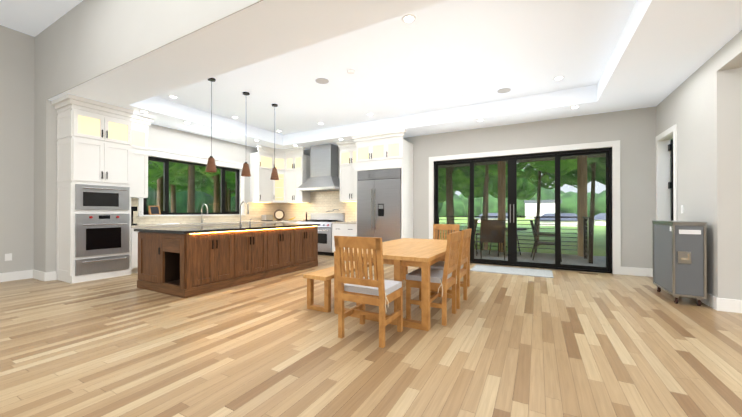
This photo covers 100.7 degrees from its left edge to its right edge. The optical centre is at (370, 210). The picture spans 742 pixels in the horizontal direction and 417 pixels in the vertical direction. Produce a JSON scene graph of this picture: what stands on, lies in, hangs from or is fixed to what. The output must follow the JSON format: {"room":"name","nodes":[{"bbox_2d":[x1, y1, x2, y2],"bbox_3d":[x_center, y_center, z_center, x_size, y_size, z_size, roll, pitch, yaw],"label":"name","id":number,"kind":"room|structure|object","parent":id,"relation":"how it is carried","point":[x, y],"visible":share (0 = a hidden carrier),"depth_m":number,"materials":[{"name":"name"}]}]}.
{"room":"dining room and kitchen","nodes":[
{"label":"dining room and kitchen","id":0,"kind":"room"},
{"bbox_2d":[0,0,262,272],"bbox_3d":[-1.064,-1.055,-1.012,15.400,4.450,7.150,0,0,28],"label":"wall","id":1,"kind":"structure","parent":0,"point":[82,42],"depth_m":5.23,"materials":[{"name":"paint"}]},
{"bbox_2d":[5,253,11,260],"bbox_3d":[-6.191,0.787,5.253,0.011,0.120,0.080,0,0,28],"label":"wall outlet","id":2,"kind":"object","parent":1,"relation":"attached to","point":[8,257],"depth_m":5.25,"materials":[{"name":"white plastic"}]},
{"bbox_2d":[0,270,31,281],"bbox_3d":[-7.645,1.110,2.559,0.016,0.150,6.720,0,0,28],"label":"baseboard","id":3,"kind":"structure","parent":1,"relation":"attached to","point":[26,274],"depth_m":5.32,"materials":[{"name":"white"}]},
{"bbox_2d":[32,269,46,280],"bbox_3d":[-5.785,1.123,5.364,0.556,0.150,0.016,0,0,28],"label":"baseboard","id":4,"kind":"structure","parent":1,"relation":"attached to","point":[36,274],"depth_m":5.34,"materials":[{"name":"white wood"}]},
{"bbox_2d":[148,124,257,215],"bbox_3d":[-4.270,-0.591,7.830,0.200,3.600,5.450,0,0,28],"label":"wall","id":5,"kind":"structure","parent":0,"point":[168,139],"depth_m":7.64,"materials":[{"name":"paint"}]},
{"bbox_2d":[135,122,148,197],"bbox_3d":[-4.821,-1.013,6.210,0.366,1.489,0.408,0,0,28],"label":"upper cabinet","id":6,"kind":"object","parent":5,"relation":"attached to","point":[141,128],"depth_m":6.20,"materials":[{"name":"white wood"}]},
{"bbox_2d":[143,156,239,214],"bbox_3d":[-4.340,-0.550,7.674,0.085,1.275,2.460,0,0,28],"label":"window","id":7,"kind":"structure","parent":5,"relation":"in","point":[166,188],"depth_m":7.54,"materials":[{"name":"black"}]},
{"bbox_2d":[138,148,245,215],"bbox_3d":[-4.325,-0.620,7.666,0.260,1.475,2.730,0,0,28],"label":"window frame","id":8,"kind":"structure","parent":5,"relation":"attached to","point":[152,152],"depth_m":7.50,"materials":[{"name":"white wood"}]},
{"bbox_2d":[148,206,160,214],"bbox_3d":[-4.735,-0.017,6.731,0.086,0.199,0.220,0,0,28],"label":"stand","id":9,"kind":"object","parent":8,"relation":"on","point":[153,210],"visible":1,"depth_m":6.71,"materials":[{"name":"brown wood"}]},
{"bbox_2d":[251,150,270,201],"bbox_3d":[-3.212,-1.000,9.145,0.402,1.489,0.587,0,0,28],"label":"upper cabinet","id":10,"kind":"object","parent":5,"relation":"attached to","point":[260,160],"depth_m":8.93,"materials":[{"name":"white wood"}]},
{"bbox_2d":[0,255,741,416],"bbox_3d":[0.135,1.240,1.297,15.500,0.120,12.370,0,0,28],"label":"floor","id":11,"kind":"structure","parent":0,"point":[565,343],"depth_m":2.58,"materials":[{"name":"brown wood"}]},
{"bbox_2d":[56,102,134,283],"bbox_3d":[-4.994,-0.281,5.581,0.657,2.959,0.852,0,0,28],"label":"tall cabinet","id":12,"kind":"object","parent":11,"relation":"on","point":[102,167],"depth_m":5.33,"materials":[{"name":"white wood"}]},
{"bbox_2d":[135,226,162,272],"bbox_3d":[-4.673,0.761,6.187,0.641,0.880,0.522,0,0,28],"label":"base cabinet","id":13,"kind":"object","parent":11,"relation":"on","point":[136,227],"depth_m":5.89,"materials":[{"name":"white wood"}]},
{"bbox_2d":[147,222,238,225],"bbox_3d":[-3.741,0.309,7.896,0.656,0.040,4.413,0,0,28],"label":"countertop","id":14,"kind":"structure","parent":13,"relation":"on","point":[148,223],"depth_m":7.02,"materials":[{"name":"white stone"}]},
{"bbox_2d":[131,206,136,224],"bbox_3d":[-4.834,0.095,6.124,0.260,0.368,0.200,0,0,28],"label":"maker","id":15,"kind":"object","parent":14,"relation":"on","point":[133,209],"visible":0.27,"depth_m":6.11,"materials":[{"name":"black metal"}]},
{"bbox_2d":[201,204,207,222],"bbox_3d":[-4.080,0.054,7.580,0.262,0.462,0.099,0,0,28],"label":"faucet","id":16,"kind":"object","parent":14,"relation":"on","point":[201,212],"visible":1,"depth_m":7.59,"materials":[{"name":"silver metal"}]},
{"bbox_2d":[261,215,272,220],"bbox_3d":[-3.104,0.202,9.213,0.190,0.181,0.290,0,0,28],"label":"toaster","id":17,"kind":"object","parent":14,"relation":"on","point":[267,217],"visible":1,"depth_m":9.11,"materials":[{"name":"silver metal"}]},
{"bbox_2d":[274,210,284,219],"bbox_3d":[-2.893,0.126,9.707,0.320,0.338,0.090,0,0,-17],"label":"plate","id":18,"kind":"object","parent":14,"relation":"on","point":[279,214],"visible":1,"depth_m":9.69,"materials":[{"name":"beige ceramic"}]},
{"bbox_2d":[137,227,317,297],"bbox_3d":[-2.397,0.763,5.764,1.292,0.872,2.904,0,0,28],"label":"kitchen island","id":19,"kind":"object","parent":11,"relation":"on","point":[186,262],"depth_m":4.72,"materials":[{"name":"brown wood"}]},
{"bbox_2d":[134,223,319,234],"bbox_3d":[-2.406,0.322,5.776,1.330,0.085,2.960,0,0,28],"label":"island countertop","id":20,"kind":"structure","parent":19,"relation":"on","point":[244,227],"depth_m":5.04,"materials":[{"name":"stone"}]},
{"bbox_2d":[239,201,248,224],"bbox_3d":[-2.509,0.040,6.132,0.262,0.482,0.099,0,0,28],"label":"island faucet","id":21,"kind":"object","parent":20,"relation":"on","point":[240,223],"visible":1,"depth_m":6.14,"materials":[{"name":"silver metal"}]},
{"bbox_2d":[297,213,344,255],"bbox_3d":[-1.440,0.638,8.747,1.200,1.150,0.691,0,0,28],"label":"range cooker","id":22,"kind":"object","parent":11,"relation":"on","point":[324,220],"visible":0.54,"depth_m":8.40,"materials":[{"name":"silver metal"}]},
{"bbox_2d":[332,222,342,252],"bbox_3d":[-0.714,0.771,8.401,0.396,0.880,0.640,0,0,28],"label":"base cabinet","id":23,"kind":"object","parent":11,"relation":"on","point":[337,227],"depth_m":8.16,"materials":[{"name":"white wood"}]},
{"bbox_2d":[303,261,377,312],"bbox_3d":[-0.307,0.978,4.284,0.340,0.430,1.520,0,0,28],"label":"bench","id":24,"kind":"object","parent":11,"relation":"on","point":[326,275],"visible":0.46,"depth_m":3.68,"materials":[{"name":"brown wood"}]},
{"bbox_2d":[343,222,356,248],"bbox_3d":[-0.366,0.770,8.212,0.397,0.880,0.640,0,0,28],"label":"base cabinet","id":25,"kind":"object","parent":11,"relation":"on","point":[349,228],"depth_m":7.95,"materials":[{"name":"white wood"}]},
{"bbox_2d":[334,236,402,347],"bbox_3d":[-0.009,0.709,2.946,0.513,0.957,0.511,0,0,28],"label":"dining chair","id":26,"kind":"object","parent":11,"relation":"on","point":[380,291],"visible":1,"depth_m":2.79,"materials":[{"name":"brown wood"}]},
{"bbox_2d":[357,168,400,241],"bbox_3d":[0.319,0.102,7.734,1.180,2.207,0.763,0,0,28],"label":"refrigerator","id":27,"kind":"object","parent":11,"relation":"on","point":[378,203],"visible":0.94,"depth_m":7.42,"materials":[{"name":"grey metal"}]},
{"bbox_2d":[334,238,469,330],"bbox_3d":[0.575,0.833,4.245,1.130,0.720,2.130,0,0,28],"label":"dining table","id":28,"kind":"object","parent":11,"relation":"on","point":[401,255],"visible":0.6,"depth_m":3.34,"materials":[{"name":"brown wood"}]},
{"bbox_2d":[405,231,461,325],"bbox_3d":[0.714,0.711,3.482,0.511,0.957,0.513,0,0,28],"label":"dining chair","id":29,"kind":"object","parent":11,"relation":"on","point":[444,281],"visible":0.94,"depth_m":3.35,"materials":[{"name":"brown wood"}]},
{"bbox_2d":[433,224,459,260],"bbox_3d":[1.263,0.720,5.420,0.513,0.957,0.511,0,0,28],"label":"dining chair","id":30,"kind":"object","parent":11,"relation":"on","point":[445,227],"visible":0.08,"depth_m":5.63,"materials":[{"name":"brown wood"}]},
{"bbox_2d":[430,229,471,308],"bbox_3d":[1.014,0.713,4.036,0.511,0.957,0.513,0,0,28],"label":"dining chair","id":31,"kind":"object","parent":11,"relation":"on","point":[463,251],"visible":0.62,"depth_m":3.88,"materials":[{"name":"brown wood"}]},
{"bbox_2d":[470,264,553,277],"bbox_3d":[2.806,1.195,6.179,1.450,0.012,0.800,0,0,28],"label":"door mat","id":32,"kind":"object","parent":11,"relation":"on","point":[516,271],"visible":0.86,"depth_m":6.15,"materials":[{"name":"grey fabric"}]},
{"bbox_2d":[652,220,706,305],"bbox_3d":[4.176,0.665,4.196,0.318,1.054,0.796,0,0,28],"label":"trolley","id":33,"kind":"object","parent":11,"relation":"on","point":[679,258],"visible":1,"depth_m":3.90,"materials":[{"name":"grey metal"}]},
{"bbox_2d":[0,0,741,149],"bbox_3d":[0.198,-2.585,1.325,15.400,1.330,12.450,0,0,28],"label":"ceiling","id":34,"kind":"structure","parent":0,"point":[425,67],"depth_m":4.51,"materials":[{"name":"paint"}]},
{"bbox_2d":[205,78,216,171],"bbox_3d":[-2.656,-1.428,5.123,0.176,1.549,0.176,0,0,28],"label":"pendant lamp","id":35,"kind":"object","parent":34,"relation":"hanging from","point":[211,166],"visible":1,"depth_m":5.10,"materials":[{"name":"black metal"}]},
{"bbox_2d":[241,92,250,176],"bbox_3d":[-2.328,-1.425,5.729,0.176,1.549,0.176,0,0,28],"label":"pendant lamp","id":36,"kind":"object","parent":34,"relation":"hanging from","point":[245,171],"visible":1,"depth_m":5.68,"materials":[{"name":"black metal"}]},
{"bbox_2d":[270,104,278,179],"bbox_3d":[-1.990,-1.422,6.354,0.176,1.549,0.176,0,0,28],"label":"pendant lamp","id":37,"kind":"object","parent":34,"relation":"hanging from","point":[274,174],"visible":1,"depth_m":6.31,"materials":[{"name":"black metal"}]},
{"bbox_2d":[315,78,328,83],"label":"recessed light","id":38,"kind":"object","parent":34,"relation":"in","point":[319,80],"depth_m":5.18,"materials":[{"name":"white"}]},
{"bbox_2d":[347,69,354,74],"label":"recessed light","id":39,"kind":"object","parent":34,"relation":"in","point":[350,71],"depth_m":4.80,"materials":[{"name":"white plastic"}]},
{"bbox_2d":[402,14,415,22],"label":"recessed light","id":40,"kind":"object","parent":34,"relation":"in","point":[409,18],"depth_m":3.52,"materials":[{"name":"white plastic"}]},
{"bbox_2d":[497,88,510,92],"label":"recessed light","id":41,"kind":"object","parent":34,"relation":"in","point":[504,90],"depth_m":5.60,"materials":[{"name":"white plastic"}]},
{"bbox_2d":[553,76,564,79],"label":"recessed light","id":42,"kind":"object","parent":34,"relation":"in","point":[558,77],"depth_m":5.09,"materials":[{"name":"white plastic"}]},
{"bbox_2d":[298,106,670,268],"bbox_3d":[1.161,-0.591,7.874,9.650,3.600,0.200,0,0,28],"label":"wall","id":43,"kind":"structure","parent":0,"point":[633,131],"depth_m":5.99,"materials":[{"name":"paint"}]},
{"bbox_2d":[271,150,286,201],"bbox_3d":[-2.842,-0.998,9.543,0.673,1.489,0.670,0,0,28],"label":"upper cabinet","id":44,"kind":"object","parent":43,"relation":"attached to","point":[278,187],"depth_m":9.34,"materials":[{"name":"white wood"}]},
{"bbox_2d":[287,154,294,201],"bbox_3d":[-2.381,-0.999,9.446,0.441,1.489,0.402,0,0,28],"label":"upper cabinet","id":45,"kind":"object","parent":43,"relation":"attached to","point":[290,157],"depth_m":9.29,"materials":[{"name":"white wood"}]},
{"bbox_2d":[295,150,310,201],"bbox_3d":[-2.109,-0.999,9.319,0.397,1.489,0.366,0,0,28],"label":"upper cabinet","id":46,"kind":"object","parent":43,"relation":"attached to","point":[302,161],"depth_m":9.17,"materials":[{"name":"white wood"}]},
{"bbox_2d":[297,144,339,191],"bbox_3d":[-1.414,-1.233,8.803,1.300,1.300,0.586,0,0,28],"label":"range hood","id":47,"kind":"object","parent":43,"relation":"attached to","point":[324,169],"visible":0.9,"depth_m":8.71,"materials":[{"name":"silver metal"}]},
{"bbox_2d":[339,146,354,201],"bbox_3d":[-0.586,-1.003,8.495,0.428,1.489,0.366,0,0,28],"label":"upper cabinet","id":48,"kind":"object","parent":43,"relation":"attached to","point":[347,153],"depth_m":8.33,"materials":[{"name":"white wood"}]},
{"bbox_2d":[355,174,356,201],"bbox_3d":[-0.314,-1.004,8.347,0.428,1.489,0.366,0,0,28],"label":"upper cabinet","id":49,"kind":"object","parent":43,"relation":"attached to","point":[355,174],"depth_m":7.99,"materials":[{"name":"white wood"}]},
{"bbox_2d":[355,134,412,173],"bbox_3d":[0.347,-1.379,7.790,1.236,0.744,0.720,0,0,28],"label":"upper cabinet","id":50,"kind":"object","parent":43,"relation":"attached to","point":[372,153],"depth_m":7.47,"materials":[{"name":"white wood"}]},
{"bbox_2d":[438,154,605,167],"bbox_3d":[3.211,-1.595,8.619,6.750,0.186,3.045,0,0,28],"label":"ceiling","id":51,"kind":"structure","parent":43,"relation":"attached to","point":[520,161],"depth_m":9.17,"materials":[{"name":"brown"}]},
{"bbox_2d":[434,147,611,272],"bbox_3d":[3.114,-0.009,6.785,3.510,2.426,0.130,0,0,28],"label":"sliding door","id":52,"kind":"structure","parent":43,"relation":"attached to","point":[512,199],"depth_m":6.61,"materials":[{"name":"black"}]},
{"bbox_2d":[429,140,620,274],"bbox_3d":[3.074,-0.066,6.711,3.740,2.540,0.020,0,0,28],"label":"door frame","id":53,"kind":"structure","parent":43,"relation":"attached to","point":[616,216],"depth_m":5.99,"materials":[{"name":"white wood"}]},
{"bbox_2d":[621,267,652,276],"bbox_3d":[4.948,1.124,5.693,0.520,0.150,0.016,0,0,28],"label":"baseboard","id":54,"kind":"structure","parent":43,"relation":"attached to","point":[634,271],"depth_m":5.69,"materials":[{"name":"white wood"}]},
{"bbox_2d":[656,30,741,299],"bbox_3d":[2.328,-1.050,0.108,0.200,4.450,12.350,0,0,28],"label":"wall","id":55,"kind":"structure","parent":0,"point":[701,107],"depth_m":3.72,"materials":[{"name":"paint"}]},
{"bbox_2d":[655,124,676,220],"bbox_3d":[5.358,-0.074,4.923,0.980,2.540,0.910,0,0,28],"label":"door frame","id":56,"kind":"structure","parent":55,"relation":"attached to","point":[663,139],"depth_m":5.41,"materials":[{"name":"white wood"}]},
{"bbox_2d":[695,293,714,308],"bbox_3d":[4.438,1.118,4.222,0.016,0.150,1.170,0,0,28],"label":"baseboard","id":57,"kind":"structure","parent":55,"relation":"attached to","point":[709,301],"depth_m":3.83,"materials":[{"name":"white"}]},
{"bbox_2d":[714,297,741,312],"bbox_3d":[6.410,1.110,2.457,5.166,0.150,0.016,0,0,28],"label":"baseboard","id":58,"kind":"structure","parent":55,"relation":"attached to","point":[723,304],"depth_m":3.63,"materials":[{"name":"white"}]},
{"label":"outside","id":59,"kind":"structure","parent":0,"visible":0},
{"bbox_2d":[439,217,605,255],"bbox_3d":[13.034,3.293,129.189,340.000,0.100,360.000,0,0,28],"label":"ground","id":60,"kind":"structure","parent":59,"point":[600,247],"depth_m":31.48,"materials":[{"name":"green plant"}]},
{"bbox_2d":[148,161,172,181],"bbox_3d":[-11.919,-4.160,11.788,11.619,13.795,12.266,0,0,28],"label":"tree","id":61,"kind":"object","parent":60,"relation":"on","point":[151,172],"depth_m":15.66,"materials":[{"name":"green plant"}]},
{"bbox_2d":[157,170,196,210],"bbox_3d":[-14.867,-6.288,21.897,14.808,18.118,17.356,0,0,28],"label":"tree","id":62,"kind":"object","parent":60,"relation":"on","point":[160,186],"depth_m":22.21,"materials":[{"name":"green plant"}]},
{"bbox_2d":[148,161,219,212],"bbox_3d":[-8.101,-4.076,14.158,11.927,13.627,11.942,0,0,28],"label":"tree","id":63,"kind":"object","parent":60,"relation":"on","point":[191,184],"depth_m":14.58,"materials":[{"name":"green plant"}]},
{"bbox_2d":[149,176,232,212],"bbox_3d":[-20.797,-6.867,32.863,18.701,19.391,18.849,0,0,28],"label":"tree","id":64,"kind":"object","parent":60,"relation":"on","point":[173,201],"depth_m":32.66,"materials":[{"name":"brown plant"}]},
{"bbox_2d":[148,171,234,210],"bbox_3d":[-20.951,-6.689,44.916,22.050,19.143,23.398,0,0,28],"label":"tree","id":65,"kind":"object","parent":60,"relation":"on","point":[209,189],"depth_m":45.07,"materials":[{"name":"green plant"}]},
{"bbox_2d":[154,171,234,210],"bbox_3d":[-15.193,-6.260,30.765,16.968,18.150,19.027,0,0,28],"label":"tree","id":66,"kind":"object","parent":60,"relation":"on","point":[182,180],"depth_m":30.49,"materials":[{"name":"green plant"}]},
{"bbox_2d":[179,166,234,212],"bbox_3d":[-9.665,-5.274,21.590,17.366,16.088,15.764,0,0,28],"label":"tree","id":67,"kind":"object","parent":60,"relation":"on","point":[216,206],"depth_m":20.65,"materials":[{"name":"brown plant"}]},
{"bbox_2d":[199,167,234,181],"bbox_3d":[-9.031,-5.277,26.402,15.255,16.148,14.048,0,0,28],"label":"tree","id":68,"kind":"object","parent":60,"relation":"on","point":[228,175],"depth_m":23.11,"materials":[{"name":"green plant"}]},
{"bbox_2d":[147,179,605,225],"bbox_3d":[43.468,-3.564,59.454,395.458,31.457,270.037,0,0,28],"label":"buildings","id":69,"kind":"structure","parent":60,"relation":"on","point":[458,208],"depth_m":142.11,"materials":[{"name":"grey"}]},
{"bbox_2d":[446,167,454,232],"bbox_3d":[5.536,-4.632,19.972,15.101,14.806,13.620,0,0,28],"label":"tree","id":70,"kind":"object","parent":60,"relation":"on","point":[449,202],"depth_m":19.62,"materials":[{"name":"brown plant"}]},
{"bbox_2d":[438,171,466,190],"bbox_3d":[4.699,-5.725,38.124,17.969,17.144,17.758,0,0,28],"label":"tree","id":71,"kind":"object","parent":60,"relation":"on","point":[442,184],"depth_m":36.26,"materials":[{"name":"green plant"}]},
{"bbox_2d":[438,168,537,228],"bbox_3d":[14.640,-5.485,46.732,19.532,16.741,18.225,0,0,28],"label":"tree","id":72,"kind":"object","parent":60,"relation":"on","point":[527,185],"depth_m":43.06,"materials":[{"name":"green plant"}]},
{"bbox_2d":[444,167,564,219],"bbox_3d":[12.107,-6.235,33.338,17.354,18.125,16.650,0,0,28],"label":"tree","id":73,"kind":"object","parent":60,"relation":"on","point":[481,181],"depth_m":32.61,"materials":[{"name":"green plant"}]},
{"bbox_2d":[438,157,598,249],"bbox_3d":[6.315,-4.596,17.476,15.869,14.698,13.712,0,0,28],"label":"tree","id":74,"kind":"object","parent":60,"relation":"on","point":[530,168],"depth_m":20.19,"materials":[{"name":"green plant"}]},
{"bbox_2d":[457,159,604,245],"bbox_3d":[14.035,-6.497,24.289,16.684,18.567,18.985,0,0,28],"label":"tree","id":75,"kind":"object","parent":60,"relation":"on","point":[467,173],"depth_m":24.32,"materials":[{"name":"green plant"}]},
{"bbox_2d":[527,158,589,173],"bbox_3d":[14.586,-5.301,15.662,14.759,16.096,14.318,0,0,28],"label":"tree","id":76,"kind":"object","parent":60,"relation":"on","point":[573,164],"depth_m":16.92,"materials":[{"name":"green plant"}]},
{"bbox_2d":[542,157,605,187],"bbox_3d":[22.397,-5.713,22.137,17.723,16.976,18.092,0,0,28],"label":"tree","id":77,"kind":"object","parent":60,"relation":"on","point":[573,174],"depth_m":23.50,"materials":[{"name":"green plant"}]},
{"bbox_2d":[587,162,605,240],"bbox_3d":[14.713,-5.383,20.687,16.438,16.307,14.682,0,0,28],"label":"tree","id":78,"kind":"object","parent":60,"relation":"on","point":[592,200],"depth_m":19.41,"materials":[{"name":"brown plant"}]},
{"bbox_2d":[474,249,612,273],"bbox_3d":[3.139,1.344,8.475,6.750,0.235,2.745,0,0,28],"label":"floor","id":79,"kind":"structure","parent":59,"point":[551,256],"depth_m":7.93,"materials":[{"name":"concrete"}]},
{"bbox_2d":[451,219,477,253],"bbox_3d":[2.754,0.733,9.127,0.649,0.997,0.592,0,0,-2],"label":"patio chair","id":80,"kind":"object","parent":79,"relation":"on","point":[475,224],"depth_m":8.92,"materials":[{"name":"black metal"}]},
{"bbox_2d":[476,220,504,259],"bbox_3d":[3.109,0.728,8.032,0.592,0.997,0.649,0,0,8],"label":"patio chair","id":81,"kind":"object","parent":79,"relation":"on","point":[486,224],"depth_m":7.77,"materials":[{"name":"black"}]},
{"bbox_2d":[489,228,526,254],"bbox_3d":[3.711,0.850,8.534,1.100,0.727,1.100,0,0,28],"label":"patio table","id":82,"kind":"object","parent":79,"relation":"on","point":[506,229],"depth_m":8.49,"materials":[{"name":"grey metal"}]},
{"bbox_2d":[438,155,592,263],"bbox_3d":[2.985,-0.136,9.173,5.820,2.729,1.515,0,0,28],"label":"deck railing","id":83,"kind":"object","parent":79,"relation":"on","point":[582,196],"depth_m":8.45,"materials":[{"name":"brown wood"}]},
{"bbox_2d":[530,220,561,261],"bbox_3d":[4.395,0.727,7.763,0.649,0.997,0.592,0,0,23],"label":"patio chair","id":84,"kind":"object","parent":79,"relation":"on","point":[543,234],"depth_m":7.61,"materials":[{"name":"black metal"}]}
]}

